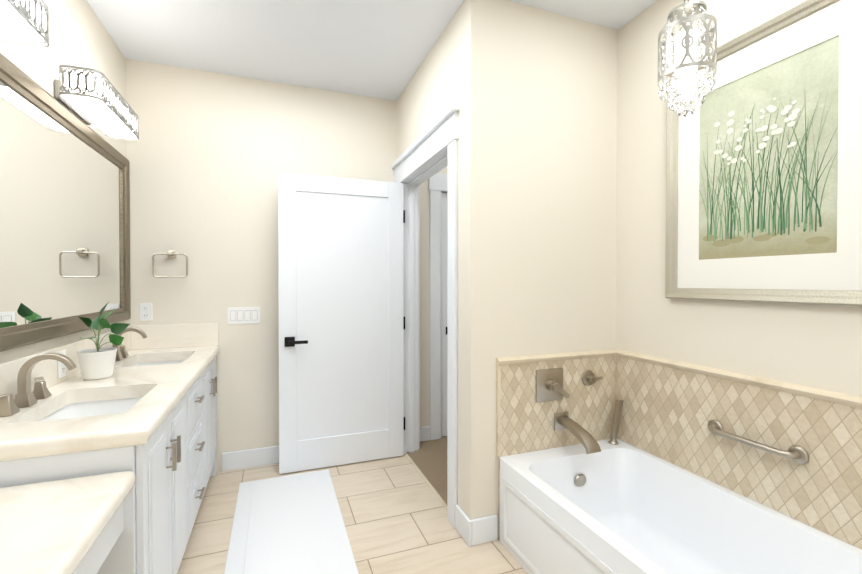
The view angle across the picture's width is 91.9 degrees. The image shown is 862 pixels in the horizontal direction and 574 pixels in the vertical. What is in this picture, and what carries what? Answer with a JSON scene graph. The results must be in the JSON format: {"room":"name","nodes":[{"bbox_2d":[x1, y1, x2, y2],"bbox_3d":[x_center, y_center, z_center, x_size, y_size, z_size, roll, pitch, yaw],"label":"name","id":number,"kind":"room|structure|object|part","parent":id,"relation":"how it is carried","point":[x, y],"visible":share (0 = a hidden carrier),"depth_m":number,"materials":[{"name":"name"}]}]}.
{"room":"bathroom","nodes":[
{"label":"bathroom","id":0,"kind":"room"},
{"bbox_2d":[0,0,127,362],"bbox_3d":[-1.155,-0.067,0.383,0.120,2.730,5.090,0,1,-21],"label":"wall","id":1,"kind":"structure","parent":0,"point":[79,35],"depth_m":1.93,"materials":[{"name":"beige paint"}]},
{"bbox_2d":[0,0,48,47],"bbox_3d":[-1.246,-0.845,1.082,0.201,0.120,0.566,0,1,-21],"label":"sconce","id":2,"kind":"object","parent":1,"relation":"attached to","point":[24,20],"visible":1,"depth_m":1.28,"materials":[{"name":"white glass"}]},
{"bbox_2d":[0,53,130,351],"bbox_3d":[-1.500,-0.285,1.527,0.034,1.000,2.340,0,1,-21],"label":"vanity mirror","id":3,"kind":"object","parent":1,"relation":"attached to","point":[64,218],"visible":1,"depth_m":1.77,"materials":[{"name":"grey metal"}]},
{"bbox_2d":[0,325,131,390],"bbox_3d":[-1.632,0.334,1.868,0.020,0.155,1.737,0,1,-21],"label":"backsplash","id":4,"kind":"structure","parent":1,"relation":"attached to","point":[8,368],"depth_m":1.76,"materials":[{"name":"beige stone"}]},
{"bbox_2d":[57,349,65,378],"bbox_3d":[-1.591,0.332,1.799,0.007,0.115,0.070,0,1,-21],"label":"outlet","id":5,"kind":"object","parent":4,"relation":"attached to","point":[61,369],"visible":0.71,"depth_m":1.79,"materials":[{"name":"white plastic"}]},
{"bbox_2d":[54,65,138,139],"bbox_3d":[-1.583,-0.855,1.981,0.201,0.120,0.566,0,1,-21],"label":"sconce","id":6,"kind":"object","parent":1,"relation":"attached to","point":[87,96],"visible":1,"depth_m":1.85,"materials":[{"name":"white glass"}]},
{"bbox_2d":[126,59,447,470],"bbox_3d":[-0.416,-0.100,3.313,3.320,2.730,0.120,0,1,-21],"label":"wall","id":7,"kind":"structure","parent":0,"point":[210,156],"depth_m":2.89,"materials":[{"name":"beige paint"}]},
{"bbox_2d":[139,303,151,320],"bbox_3d":[-1.854,0.162,2.709,0.070,0.115,0.006,0,1,-21],"label":"outlet","id":8,"kind":"object","parent":7,"relation":"attached to","point":[147,312],"visible":1,"depth_m":2.71,"materials":[{"name":"white plastic"}]},
{"bbox_2d":[152,250,187,277],"bbox_3d":[-1.704,-0.150,2.733,0.201,0.184,0.060,0,1,-21],"label":"towel ring","id":9,"kind":"object","parent":7,"relation":"attached to","point":[171,253],"visible":1,"depth_m":2.72,"materials":[{"name":"silver metal"}]},
{"bbox_2d":[132,323,218,346],"bbox_3d":[-1.688,0.324,2.763,0.503,0.155,0.021,0,1,-21],"label":"backsplash","id":10,"kind":"structure","parent":7,"relation":"attached to","point":[196,334],"depth_m":2.77,"materials":[{"name":"beige stone"}]},
{"bbox_2d":[227,307,259,323],"bbox_3d":[-1.309,0.199,2.913,0.205,0.116,0.008,0,1,-21],"label":"switch plate","id":11,"kind":"object","parent":7,"relation":"attached to","point":[243,315],"visible":1,"depth_m":2.91,"materials":[{"name":"white plastic"}]},
{"bbox_2d":[222,446,278,470],"bbox_3d":[-0.855,1.205,3.089,1.250,0.125,0.020,0,1,-21],"label":"baseboard","id":12,"kind":"structure","parent":7,"relation":"attached to","point":[234,460],"depth_m":2.93,"materials":[{"name":"white wood"}]},
{"bbox_2d":[420,426,429,441],"bbox_3d":[0.657,1.200,3.017,1.290,0.113,1.215,0,1,-21],"label":"baseboard","id":13,"kind":"structure","parent":7,"relation":"attached to","point":[424,433],"depth_m":3.38,"materials":[{"name":"white wood"}]},
{"bbox_2d":[429,173,447,439],"bbox_3d":[0.454,0.160,3.631,1.050,2.178,0.140,0,1,-21],"label":"door frame","id":14,"kind":"structure","parent":7,"relation":"attached to","point":[438,184],"depth_m":3.40,"materials":[{"name":"white wood"}]},
{"bbox_2d":[442,193,447,435],"bbox_3d":[0.471,0.231,3.586,0.814,2.025,0.103,0,1,-21],"label":"hall door","id":15,"kind":"structure","parent":7,"relation":"in","point":[444,294],"depth_m":3.46,"materials":[{"name":"white wood"}]},
{"bbox_2d":[177,454,527,573],"bbox_3d":[0.400,1.341,0.981,3.440,0.100,5.090,0,1,-21],"label":"floor","id":16,"kind":"structure","parent":0,"point":[393,510],"depth_m":2.22,"materials":[{"name":"tile"}]},
{"bbox_2d":[0,359,216,573],"bbox_3d":[-1.138,0.880,1.306,0.546,0.815,3.148,0,1,-21],"label":"bathroom vanity","id":17,"kind":"object","parent":16,"relation":"on","point":[115,472],"depth_m":1.21,"materials":[{"name":"white wood"}]},
{"bbox_2d":[0,347,219,458],"bbox_3d":[-1.394,0.438,1.958,0.528,0.055,1.737,0,1,-21],"label":"countertop","id":18,"kind":"structure","parent":17,"relation":"on","point":[21,433],"depth_m":1.43,"materials":[{"name":"beige stone"}]},
{"bbox_2d":[0,351,79,414],"bbox_3d":[-1.374,0.325,1.474,0.186,0.179,0.355,0,1,-21],"label":"faucet","id":19,"kind":"object","parent":18,"relation":"on","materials":[{"name":"silver metal"}]},
{"bbox_2d":[36,391,147,418],"bbox_3d":[-1.234,0.532,1.529,0.366,0.147,0.497,0,1,-21],"label":"sink","id":20,"kind":"object","parent":18,"relation":"in","point":[99,404],"depth_m":1.71,"materials":[{"name":"white ceramic"}]},
{"bbox_2d":[77,302,129,379],"bbox_3d":[-1.490,0.238,1.892,0.197,0.344,0.242,0,1,-21],"label":"plant pot","id":21,"kind":"object","parent":18,"relation":"on","point":[97,363],"visible":1,"depth_m":1.87,"materials":[{"name":"white ceramic"}]},
{"bbox_2d":[112,327,147,362],"bbox_3d":[-1.689,0.316,2.317,0.186,0.179,0.355,0,1,-21],"label":"faucet","id":22,"kind":"object","parent":18,"relation":"on","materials":[{"name":"silver metal"}]},
{"bbox_2d":[128,359,183,366],"bbox_3d":[-1.550,0.522,2.372,0.366,0.147,0.495,0,1,-21],"label":"sink","id":23,"kind":"object","parent":18,"relation":"in","point":[139,362],"depth_m":2.54,"materials":[{"name":"white ceramic"}]},
{"bbox_2d":[224,469,358,573],"bbox_3d":[-0.682,1.273,2.017,0.560,0.010,1.650,0,1,-21],"label":"bath mat","id":24,"kind":"object","parent":16,"relation":"on","point":[291,524],"visible":1,"depth_m":2.18,"materials":[{"name":"fabric"}]},
{"bbox_2d":[499,438,861,573],"bbox_3d":[0.959,1.075,1.524,0.762,0.420,1.521,0,1,-21],"label":"bathtub","id":25,"kind":"object","parent":16,"relation":"on","point":[621,507],"visible":1,"depth_m":1.82,"materials":[{"name":"white ceramic"}]},
{"bbox_3d":[0.604,1.102,1.392,0.006,0.310,1.421,0,1,-21],"label":"apron panel","id":26,"kind":"part","parent":25,"relation":"part of","materials":[{"name":"white plastic"}]},
{"bbox_2d":[608,399,622,444],"bbox_3d":[1.016,0.738,2.290,0.086,0.236,0.052,0,1,-21],"label":"shower","id":27,"kind":"object","parent":25,"relation":"on","point":[616,421],"visible":1,"depth_m":2.28,"materials":[{"name":"silver metal"}]},
{"bbox_2d":[87,0,657,100],"bbox_3d":[0.400,-1.489,0.949,3.440,0.100,5.090,0,1,-21],"label":"ceiling","id":28,"kind":"structure","parent":0,"point":[380,49],"depth_m":2.39,"materials":[{"name":"white paint"}]},
{"bbox_2d":[658,0,716,116],"bbox_3d":[0.934,-1.036,1.523,0.184,0.816,0.184,0,1,-21],"label":"pendant chandelier","id":29,"kind":"object","parent":28,"relation":"hanging from","point":[686,60],"visible":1,"depth_m":1.49,"materials":[{"name":"clear glass"}]},
{"bbox_3d":[0.934,-0.853,1.525,0.070,0.135,0.070,0,1,-21],"label":"bulb","id":30,"kind":"part","parent":29,"relation":"part of","materials":[{"name":"white"}]},
{"bbox_2d":[407,436,446,503],"bbox_3d":[0.606,1.262,3.025,1.380,0.012,1.265,0,1,-21],"label":"floor","id":31,"kind":"structure","parent":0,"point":[429,458],"depth_m":3.00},
{"bbox_2d":[396,6,460,506],"bbox_3d":[-0.004,-0.094,2.755,0.120,2.730,1.215,0,1,-21],"label":"wall","id":32,"kind":"structure","parent":0,"point":[430,95],"depth_m":2.43,"materials":[{"name":"beige paint"}]},
{"bbox_2d":[278,172,404,473],"bbox_3d":[-0.615,0.246,2.970,0.884,2.030,0.166,0,1,-21],"label":"bathroom door","id":33,"kind":"structure","parent":32,"relation":"in","point":[341,308],"depth_m":2.94,"materials":[{"name":"white wood"}]},
{"bbox_3d":[-0.907,0.371,2.806,0.148,0.066,0.062,0,1,-21],"label":"handle","id":34,"kind":"part","parent":33,"relation":"part of","materials":[{"name":"black metal"}]},
{"bbox_2d":[391,102,459,527],"bbox_3d":[-0.015,0.156,2.756,0.182,2.230,1.210,0,1,-21],"label":"door frame","id":35,"kind":"structure","parent":32,"relation":"attached to","point":[437,137],"depth_m":2.67,"materials":[{"name":"white wood"}]},
{"bbox_2d":[404,453,446,509],"bbox_3d":[-0.032,1.268,2.746,0.030,0.006,0.900,0,1,-21],"label":"trim","id":36,"kind":"structure","parent":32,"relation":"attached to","point":[441,500],"depth_m":2.70,"materials":[{"name":"stone"}]},
{"bbox_2d":[460,0,617,537],"bbox_3d":[0.661,-0.089,2.291,1.040,2.730,0.120,0,1,-21],"label":"wall","id":37,"kind":"structure","parent":0,"point":[538,178],"depth_m":2.16,"materials":[{"name":"beige paint"}]},
{"bbox_2d":[497,365,500,456],"bbox_3d":[0.971,0.843,1.513,1.752,0.885,0.021,1,1,44],"label":"trim","id":38,"kind":"structure","parent":37,"relation":"attached to","point":[498,410],"depth_m":2.10,"materials":[{"name":"tile"}]},
{"bbox_2d":[499,356,615,538],"bbox_3d":[0.703,0.834,2.247,0.760,0.885,0.012,0,1,-21],"label":"wall tile","id":39,"kind":"structure","parent":37,"relation":"attached to","point":[527,422],"depth_m":2.22,"materials":[{"name":"tile"}]},
{"bbox_2d":[536,368,602,453],"bbox_3d":[0.775,0.617,2.125,0.390,0.368,0.259,0,1,-21],"label":"tub faucet","id":40,"kind":"object","parent":39,"relation":"attached to","point":[549,384],"visible":1,"depth_m":2.18,"materials":[{"name":"silver metal"}]},
{"bbox_3d":[0.742,0.737,2.114,0.090,0.128,0.259,0,1,-21],"label":"spout","id":41,"kind":"part","parent":40,"relation":"part of","materials":[{"name":"silver metal"}]},
{"bbox_2d":[616,0,861,396],"bbox_3d":[1.730,-0.071,0.750,0.120,2.730,3.515,0,1,-21],"label":"wall","id":42,"kind":"structure","parent":0,"point":[818,346],"depth_m":2.03,"materials":[{"name":"beige paint"}]},
{"bbox_2d":[496,349,861,408],"bbox_3d":[0.971,0.382,1.507,0.775,0.036,1.575,0,1,-21],"label":"trim","id":43,"kind":"structure","parent":42,"relation":"attached to","point":[830,396],"depth_m":1.86,"materials":[{"name":"stone"}]},
{"bbox_2d":[616,356,861,549],"bbox_3d":[1.326,0.841,1.650,0.012,0.885,1.543,0,1,-21],"label":"wall tile","id":44,"kind":"structure","parent":42,"relation":"attached to","point":[668,414],"depth_m":1.68,"materials":[{"name":"tile"}]},
{"bbox_2d":[708,420,808,463],"bbox_3d":[1.277,0.618,1.675,0.059,0.066,0.376,0,1,-21],"label":"grab rail","id":45,"kind":"object","parent":44,"relation":"attached to","point":[797,454],"visible":1,"depth_m":1.60,"materials":[{"name":"silver metal"}]},
{"bbox_2d":[665,0,861,305],"bbox_3d":[1.302,-0.487,1.661,0.035,1.090,0.810,0,1,-21],"label":"picture","id":46,"kind":"object","parent":42,"relation":"attached to","point":[764,172],"visible":0.98,"depth_m":1.61,"materials":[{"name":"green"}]}
]}

